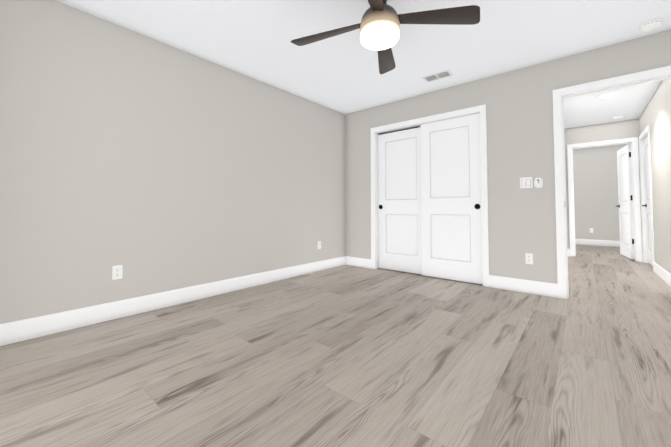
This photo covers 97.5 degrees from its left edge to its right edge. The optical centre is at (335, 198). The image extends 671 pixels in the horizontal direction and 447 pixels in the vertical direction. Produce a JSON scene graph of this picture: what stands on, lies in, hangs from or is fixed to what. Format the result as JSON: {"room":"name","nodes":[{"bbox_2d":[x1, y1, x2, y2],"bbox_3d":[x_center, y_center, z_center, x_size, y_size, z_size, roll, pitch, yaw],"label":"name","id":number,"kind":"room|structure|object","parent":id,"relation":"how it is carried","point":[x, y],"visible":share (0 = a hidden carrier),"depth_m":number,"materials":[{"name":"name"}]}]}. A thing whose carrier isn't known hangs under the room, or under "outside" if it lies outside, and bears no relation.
{"room":"empty bedroom","nodes":[
{"label":"empty bedroom","id":0,"kind":"room"},
{"bbox_2d":[0,0,344,323],"bbox_3d":[-1.234,-0.207,3.225,0.120,2.440,4.180,-2,-3,40],"label":"wall","id":1,"kind":"structure","parent":0,"point":[151,166],"depth_m":2.57,"materials":[{"name":"grey paint"}]},
{"bbox_2d":[112,265,122,279],"bbox_3d":[-1.798,0.610,2.428,0.008,0.115,0.070,-2,-3,40],"label":"electrical outlet","id":2,"kind":"object","parent":1,"relation":"attached to","point":[117,271],"visible":1,"depth_m":2.42,"materials":[{"name":"white plastic"}]},
{"bbox_2d":[0,256,344,345],"bbox_3d":[-1.149,0.942,3.182,0.015,0.140,4.045,-2,-3,40],"label":"baseboard","id":3,"kind":"structure","parent":1,"relation":"attached to","point":[24,329],"depth_m":2.52,"materials":[{"name":"white wood"}]},
{"bbox_2d":[0,244,670,446],"bbox_3d":[2.548,1.088,3.929,4.940,0.100,10.200,-2,-3,40],"label":"floor","id":4,"kind":"structure","parent":0,"point":[346,356],"depth_m":1.66,"materials":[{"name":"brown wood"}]},
{"bbox_2d":[55,0,670,128],"bbox_3d":[2.548,-1.460,4.019,4.940,0.120,10.200,-2,-3,40],"label":"ceiling","id":5,"kind":"structure","parent":0,"point":[253,39],"depth_m":2.70,"materials":[{"name":"white paint"}]},
{"bbox_2d":[291,0,479,73],"bbox_3d":[0.306,-1.277,2.042,0.976,0.385,0.976,1,-2,-31],"label":"ceiling fan","id":6,"kind":"object","parent":5,"relation":"hanging from","point":[380,23],"visible":1,"depth_m":1.96,"materials":[{"name":"brown metal"}]},
{"bbox_2d":[422,70,452,81],"bbox_3d":[1.186,-1.417,3.425,0.310,0.006,0.172,-2,-3,40],"label":"ceiling vent","id":7,"kind":"object","parent":5,"relation":"in","point":[438,75],"visible":1,"depth_m":3.42,"materials":[{"name":"white metal"}]},
{"bbox_2d":[597,93,613,97],"bbox_3d":[3.690,-1.398,4.022,0.176,0.004,0.176,-2,-3,40],"label":"recessed light","id":8,"kind":"object","parent":5,"relation":"in","point":[606,95],"visible":1,"depth_m":4.00,"materials":[{"name":"white plastic"}]},
{"bbox_2d":[613,115,623,118],"bbox_3d":[4.714,-1.348,4.910,0.136,0.040,0.136,-2,-3,40],"label":"smoke detector","id":9,"kind":"object","parent":5,"relation":"attached to","point":[618,117],"visible":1,"depth_m":4.87,"materials":[{"name":"white plastic"}]},
{"bbox_2d":[639,18,662,30],"bbox_3d":[2.625,-1.435,2.448,0.136,0.040,0.136,-2,-3,40],"label":"smoke detector","id":10,"kind":"object","parent":5,"relation":"attached to","point":[652,24],"visible":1,"depth_m":2.42,"materials":[{"name":"white plastic"}]},
{"bbox_2d":[382,126,419,133],"bbox_3d":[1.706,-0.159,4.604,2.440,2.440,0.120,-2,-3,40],"label":"door track","id":11,"kind":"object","parent":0,"point":[400,130],"depth_m":5.05,"materials":[{"name":"grey metal"}]},
{"bbox_2d":[345,30,670,283],"bbox_3d":[1.650,-0.194,3.606,4.040,2.440,0.120,-2,-3,40],"label":"wall","id":12,"kind":"structure","parent":0,"point":[520,134],"depth_m":3.25,"materials":[{"name":"grey paint"}]},
{"bbox_2d":[378,127,421,273],"bbox_3d":[0.944,0.032,4.229,0.750,2.012,0.040,-2,-3,40],"label":"closet door","id":13,"kind":"structure","parent":12,"relation":"in","point":[399,206],"depth_m":4.22,"materials":[{"name":"white wood"}]},
{"bbox_2d":[370,104,488,286],"bbox_3d":[1.189,-0.022,3.977,1.606,2.123,0.138,-2,-3,40],"label":"trim","id":14,"kind":"structure","parent":12,"relation":"attached to","point":[375,132],"depth_m":3.78,"materials":[{"name":"white wood"}]},
{"bbox_2d":[420,113,482,283],"bbox_3d":[1.452,0.003,3.744,0.750,2.036,0.040,-2,-3,40],"label":"closet door","id":15,"kind":"structure","parent":12,"relation":"in","point":[451,228],"depth_m":3.71,"materials":[{"name":"white wood"}]},
{"bbox_2d":[345,256,557,297],"bbox_3d":[1.606,0.954,3.514,3.800,0.140,0.015,-2,-3,40],"label":"baseboard","id":16,"kind":"structure","parent":12,"relation":"attached to","point":[548,289],"depth_m":3.21,"materials":[{"name":"white wood"}]},
{"bbox_2d":[520,177,532,187],"bbox_3d":[2.057,-0.169,3.177,0.116,0.117,0.010,-2,-3,40],"label":"light switch","id":17,"kind":"object","parent":12,"relation":"attached to","point":[526,182],"visible":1,"depth_m":3.17,"materials":[{"name":"white plastic"}]},
{"bbox_2d":[525,253,532,263],"bbox_3d":[2.067,0.644,3.140,0.070,0.115,0.008,-2,-3,40],"label":"electrical outlet","id":18,"kind":"object","parent":12,"relation":"attached to","point":[528,258],"visible":1,"depth_m":3.14,"materials":[{"name":"white plastic"}]},
{"bbox_2d":[534,177,542,187],"bbox_3d":[2.136,-0.164,3.099,0.074,0.112,0.025,-2,-3,40],"label":"switch","id":19,"kind":"object","parent":12,"relation":"attached to","point":[538,182],"visible":1,"depth_m":3.09,"materials":[{"name":"white plastic"}]},
{"bbox_2d":[552,65,670,298],"bbox_3d":[2.655,-0.065,2.754,0.956,2.123,0.156,-2,-3,40],"label":"door frame","id":20,"kind":"structure","parent":12,"relation":"attached to","point":[634,79],"depth_m":2.96,"materials":[{"name":"white wood"}]},
{"bbox_2d":[573,144,627,240],"bbox_3d":[6.331,-0.061,7.374,3.300,2.440,0.120,-2,-3,40],"label":"wall","id":21,"kind":"structure","parent":0,"point":[595,174],"depth_m":7.23,"materials":[{"name":"grey paint"}]},
{"bbox_2d":[575,239,619,246],"bbox_3d":[6.288,1.086,7.282,3.300,0.140,0.015,-2,-3,40],"label":"baseboard","id":22,"kind":"structure","parent":21,"relation":"attached to","point":[598,242],"depth_m":7.17,"materials":[{"name":"white wood"}]},
{"bbox_2d":[564,119,642,253],"bbox_3d":[4.720,-0.128,5.464,3.300,2.440,0.120,-2,-3,40],"label":"wall","id":23,"kind":"structure","parent":0,"point":[607,131],"depth_m":5.37,"materials":[{"name":"grey paint"}]},
{"bbox_2d":[567,124,654,271],"bbox_3d":[4.593,0.012,4.941,1.098,2.123,1.111,-2,-3,40],"label":"door frame","id":24,"kind":"structure","parent":23,"relation":"attached to","point":[633,141],"depth_m":5.02,"materials":[{"name":"white wood"}]},
{"bbox_2d":[616,144,634,259],"bbox_3d":[5.387,0.068,5.497,0.188,2.030,0.807,-2,-3,40],"label":"door","id":25,"kind":"structure","parent":23,"relation":"in","point":[625,203],"depth_m":5.41,"materials":[{"name":"white wood"}]},
{"bbox_2d":[639,79,670,273],"bbox_3d":[4.179,-0.191,3.698,0.120,2.440,3.280,-2,-3,40],"label":"wall","id":26,"kind":"structure","parent":0,"point":[656,115],"depth_m":3.72,"materials":[{"name":"grey paint"}]},
{"bbox_2d":[642,136,652,266],"bbox_3d":[4.887,0.036,4.591,0.087,2.030,0.804,-2,-3,40],"label":"hall door","id":27,"kind":"structure","parent":26,"relation":"in","point":[647,205],"depth_m":4.72,"materials":[{"name":"white wood"}]},
{"bbox_2d":[653,262,670,286],"bbox_3d":[3.820,0.947,3.337,0.015,0.140,2.287,-2,-3,40],"label":"baseboard","id":28,"kind":"structure","parent":26,"relation":"attached to","point":[663,274],"depth_m":3.73,"materials":[{"name":"white wood"}]}
]}

